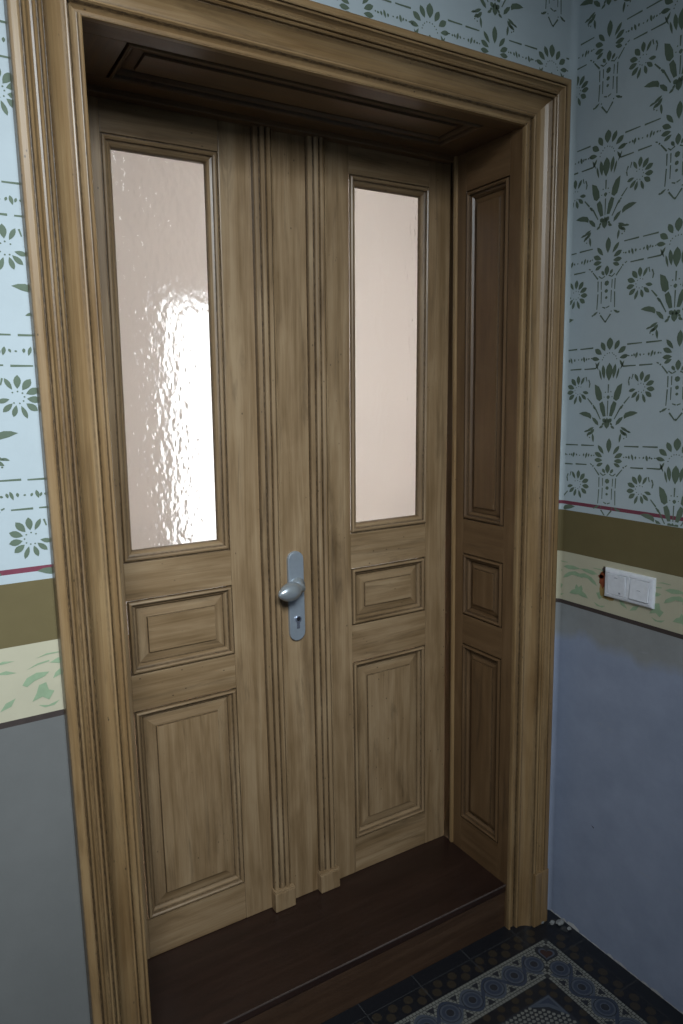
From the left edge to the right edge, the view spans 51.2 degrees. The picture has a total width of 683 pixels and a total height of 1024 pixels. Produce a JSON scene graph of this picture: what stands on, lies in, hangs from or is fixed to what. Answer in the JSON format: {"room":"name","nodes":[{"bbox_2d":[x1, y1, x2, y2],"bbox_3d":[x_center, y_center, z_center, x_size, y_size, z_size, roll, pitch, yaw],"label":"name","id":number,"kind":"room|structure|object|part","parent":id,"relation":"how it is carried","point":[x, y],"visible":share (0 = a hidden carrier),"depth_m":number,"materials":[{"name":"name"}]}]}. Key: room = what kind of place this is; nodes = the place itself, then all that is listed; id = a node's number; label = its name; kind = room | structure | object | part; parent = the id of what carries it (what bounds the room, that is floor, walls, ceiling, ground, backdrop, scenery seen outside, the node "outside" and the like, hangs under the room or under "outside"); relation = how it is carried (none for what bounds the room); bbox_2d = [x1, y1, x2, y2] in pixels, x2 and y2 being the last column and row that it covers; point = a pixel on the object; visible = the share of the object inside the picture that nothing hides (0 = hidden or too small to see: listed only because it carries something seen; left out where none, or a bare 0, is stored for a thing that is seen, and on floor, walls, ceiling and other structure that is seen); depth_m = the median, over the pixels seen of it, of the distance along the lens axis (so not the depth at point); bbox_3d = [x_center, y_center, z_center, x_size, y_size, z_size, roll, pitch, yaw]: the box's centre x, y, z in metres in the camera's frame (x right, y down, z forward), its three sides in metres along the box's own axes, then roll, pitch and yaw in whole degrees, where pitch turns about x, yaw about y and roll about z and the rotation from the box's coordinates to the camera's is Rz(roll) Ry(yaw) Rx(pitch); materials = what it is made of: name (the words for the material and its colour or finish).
{"room":"entrance hallway","nodes":[
{"label":"entrance hallway","id":0,"kind":"room"},
{"bbox_2d":[0,0,570,1023],"bbox_3d":[-0.598,-0.292,1.351,2.492,3.150,0.362,-7,11,-31],"label":"wall","id":1,"kind":"structure","parent":0,"point":[43,978],"depth_m":1.28,"materials":[{"name":"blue paint"}]},
{"bbox_2d":[3,0,571,1023],"bbox_3d":[0.029,0.130,1.567,1.236,2.224,0.044,-7,11,-31],"label":"door frame","id":2,"kind":"structure","parent":1,"relation":"attached to","point":[45,45],"depth_m":1.34,"materials":[{"name":"brown wood"}]},
{"bbox_2d":[82,20,522,926],"bbox_3d":[-0.073,0.135,1.739,1.116,2.165,0.352,-7,11,-31],"label":"lining","id":3,"kind":"object","parent":1,"relation":"attached to","point":[484,155],"visible":0.56,"depth_m":1.85,"materials":[{"name":"brown wood"}]},
{"bbox_2d":[87,95,318,958],"bbox_3d":[-0.303,0.107,1.691,0.559,1.974,0.111,-7,11,-31],"label":"door","id":4,"kind":"structure","parent":3,"relation":"attached to","point":[201,222],"depth_m":1.70,"materials":[{"name":"brown wood"}]},
{"bbox_3d":[-0.396,-0.830,1.536,0.257,0.071,0.039,-7,11,-31],"label":"rail","id":5,"kind":"part","parent":4,"relation":"part of","materials":[{"name":"brown wood"}]},
{"bbox_3d":[-0.395,-0.347,1.612,0.220,0.860,0.004,-7,11,-31],"label":"glass pane","id":6,"kind":"part","parent":4,"relation":"part of","materials":[{"name":"white"}]},
{"bbox_3d":[-0.389,0.145,1.687,0.257,0.088,0.039,-7,11,-31],"label":"rail","id":7,"kind":"part","parent":4,"relation":"part of","materials":[{"name":"brown wood"}]},
{"bbox_3d":[-0.380,0.277,1.699,0.214,0.134,0.011,-7,11,-31],"label":"raised panel","id":8,"kind":"part","parent":4,"relation":"part of","materials":[{"name":"brown wood"}]},
{"bbox_3d":[-0.378,0.278,1.696,0.256,0.177,0.019,-7,11,-31],"label":"panel moulding","id":9,"kind":"part","parent":4,"relation":"part of","materials":[{"name":"brown wood"}]},
{"bbox_3d":[-0.384,0.407,1.729,0.256,0.088,0.039,-7,11,-31],"label":"rail","id":10,"kind":"part","parent":4,"relation":"part of","materials":[{"name":"brown wood"}]},
{"bbox_3d":[-0.372,0.718,1.770,0.214,0.496,0.011,-7,11,-31],"label":"raised panel","id":11,"kind":"part","parent":4,"relation":"part of","materials":[{"name":"brown wood"}]},
{"bbox_3d":[-0.370,0.718,1.767,0.256,0.539,0.019,-7,11,-31],"label":"panel moulding","id":12,"kind":"part","parent":4,"relation":"part of","materials":[{"name":"brown wood"}]},
{"bbox_3d":[-0.372,1.034,1.830,0.256,0.104,0.039,-7,11,-31],"label":"rail","id":13,"kind":"part","parent":4,"relation":"part of","materials":[{"name":"brown wood"}]},
{"bbox_3d":[-0.119,0.196,1.786,0.043,0.048,0.109,3,10,23],"label":"knob","id":14,"kind":"part","parent":4,"relation":"part of","materials":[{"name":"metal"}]},
{"bbox_3d":[-0.117,0.216,1.830,0.044,0.236,0.010,-7,11,-31],"label":"handle plate","id":15,"kind":"part","parent":4,"relation":"part of","materials":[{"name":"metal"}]},
{"bbox_3d":[-0.063,-0.884,1.525,0.785,0.011,0.116,-7,11,-31],"label":"soffit panel","id":16,"kind":"part","parent":3,"relation":"part of","materials":[{"name":"brown wood"}]},
{"bbox_3d":[-0.062,-0.880,1.526,0.828,0.019,0.159,-7,11,-31],"label":"panel moulding","id":17,"kind":"part","parent":3,"relation":"part of","materials":[{"name":"brown wood"}]},
{"bbox_3d":[-0.092,-0.902,1.572,1.034,0.065,0.352,-7,11,-31],"label":"soffit frame","id":18,"kind":"part","parent":3,"relation":"part of","materials":[{"name":"brown wood"}]},
{"bbox_2d":[304,136,450,893],"bbox_3d":[0.110,0.056,1.961,0.467,1.974,0.067,-7,11,-31],"label":"door","id":19,"kind":"structure","parent":3,"relation":"attached to","point":[378,223],"depth_m":1.94,"materials":[{"name":"brown wood"}]},
{"bbox_3d":[0.129,0.218,2.001,0.206,0.116,0.011,-7,11,-31],"label":"raised panel","id":20,"kind":"part","parent":19,"relation":"part of","materials":[{"name":"brown wood"}]},
{"bbox_3d":[0.137,0.662,2.073,0.206,0.488,0.011,-7,11,-31],"label":"raised panel","id":21,"kind":"part","parent":19,"relation":"part of","materials":[{"name":"brown wood"}]},
{"bbox_3d":[0.119,-0.405,1.917,0.218,0.860,0.004,-7,11,-31],"label":"glass pane","id":22,"kind":"part","parent":19,"relation":"part of","materials":[{"name":"white"}]},
{"bbox_3d":[0.122,0.091,1.991,0.251,0.096,0.039,-7,11,-31],"label":"rail","id":23,"kind":"part","parent":19,"relation":"part of","materials":[{"name":"brown wood"}]},
{"bbox_3d":[0.131,0.219,1.998,0.249,0.159,0.019,-7,11,-31],"label":"panel moulding","id":24,"kind":"part","parent":19,"relation":"part of","materials":[{"name":"brown wood"}]},
{"bbox_3d":[0.115,-0.888,1.839,0.252,0.071,0.039,-7,11,-31],"label":"rail","id":25,"kind":"part","parent":19,"relation":"part of","materials":[{"name":"brown wood"}]},
{"bbox_3d":[0.127,0.347,2.032,0.251,0.105,0.039,-7,11,-31],"label":"rail","id":26,"kind":"part","parent":19,"relation":"part of","materials":[{"name":"brown wood"}]},
{"bbox_3d":[0.140,0.663,2.069,0.249,0.531,0.019,-7,11,-31],"label":"panel moulding","id":27,"kind":"part","parent":19,"relation":"part of","materials":[{"name":"brown wood"}]},
{"bbox_3d":[0.139,0.975,2.133,0.251,0.105,0.039,-7,11,-31],"label":"rail","id":28,"kind":"part","parent":19,"relation":"part of","materials":[{"name":"brown wood"}]},
{"bbox_3d":[0.364,0.076,2.051,0.040,2.165,0.258,-7,11,-31],"label":"rebate post","id":29,"kind":"part","parent":3,"relation":"part of","materials":[{"name":"brown wood"}]},
{"bbox_3d":[0.400,0.656,2.038,0.019,0.546,0.159,-7,11,-31],"label":"panel moulding","id":30,"kind":"part","parent":3,"relation":"part of","materials":[{"name":"brown wood"}]},
{"bbox_3d":[0.392,0.213,1.967,0.019,0.180,0.159,-7,11,-31],"label":"panel moulding","id":31,"kind":"part","parent":3,"relation":"part of","materials":[{"name":"brown wood"}]},
{"bbox_3d":[0.403,0.656,2.040,0.012,0.503,0.116,-7,11,-31],"label":"lining panel","id":32,"kind":"part","parent":3,"relation":"part of","materials":[{"name":"brown wood"}]},
{"bbox_3d":[0.395,0.213,1.968,0.012,0.137,0.116,-7,11,-31],"label":"lining panel","id":33,"kind":"part","parent":3,"relation":"part of","materials":[{"name":"brown wood"}]},
{"bbox_3d":[0.380,-0.400,1.868,0.019,0.868,0.159,-7,11,-31],"label":"panel moulding","id":34,"kind":"part","parent":3,"relation":"part of","materials":[{"name":"brown wood"}]},
{"bbox_3d":[0.392,0.118,1.954,0.018,2.112,0.240,-7,11,-31],"label":"lining frame","id":35,"kind":"part","parent":3,"relation":"part of","materials":[{"name":"brown wood"}]},
{"bbox_3d":[0.383,-0.400,1.870,0.012,0.825,0.116,-7,11,-31],"label":"lining panel","id":36,"kind":"part","parent":3,"relation":"part of","materials":[{"name":"brown wood"}]},
{"bbox_2d":[321,910,682,1023],"bbox_3d":[0.066,1.414,0.577,2.508,0.003,2.230,-7,11,-31],"label":"floor","id":37,"kind":"structure","parent":0,"point":[546,973],"depth_m":1.80,"materials":[{"name":"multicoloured tile"}]},
{"bbox_2d":[147,835,505,1023],"bbox_3d":[-0.056,1.137,1.902,1.000,0.133,0.350,-7,11,-31],"label":"step","id":38,"kind":"structure","parent":37,"relation":"on","point":[315,959],"depth_m":1.81,"materials":[{"name":"brown wood"}]},
{"bbox_2d":[556,919,563,925],"bbox_3d":[0.620,1.165,2.024,0.021,0.012,0.022,4,10,28],"label":"crumb","id":39,"kind":"object","parent":37,"relation":"on","point":[559,922],"visible":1,"depth_m":2.02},
{"bbox_2d":[547,0,682,1013],"bbox_3d":[1.124,-0.256,0.925,0.016,3.150,2.150,-7,11,-31],"label":"wall","id":40,"kind":"structure","parent":0,"point":[615,842],"depth_m":1.73,"materials":[{"name":"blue paint"}]},
{"bbox_2d":[604,567,655,608],"bbox_3d":[0.698,0.184,1.732,0.013,0.074,0.140,-7,11,-31],"label":"light switch","id":41,"kind":"object","parent":40,"relation":"attached to","point":[630,587],"visible":1,"depth_m":1.72,"materials":[{"name":"white plastic"}]}
]}

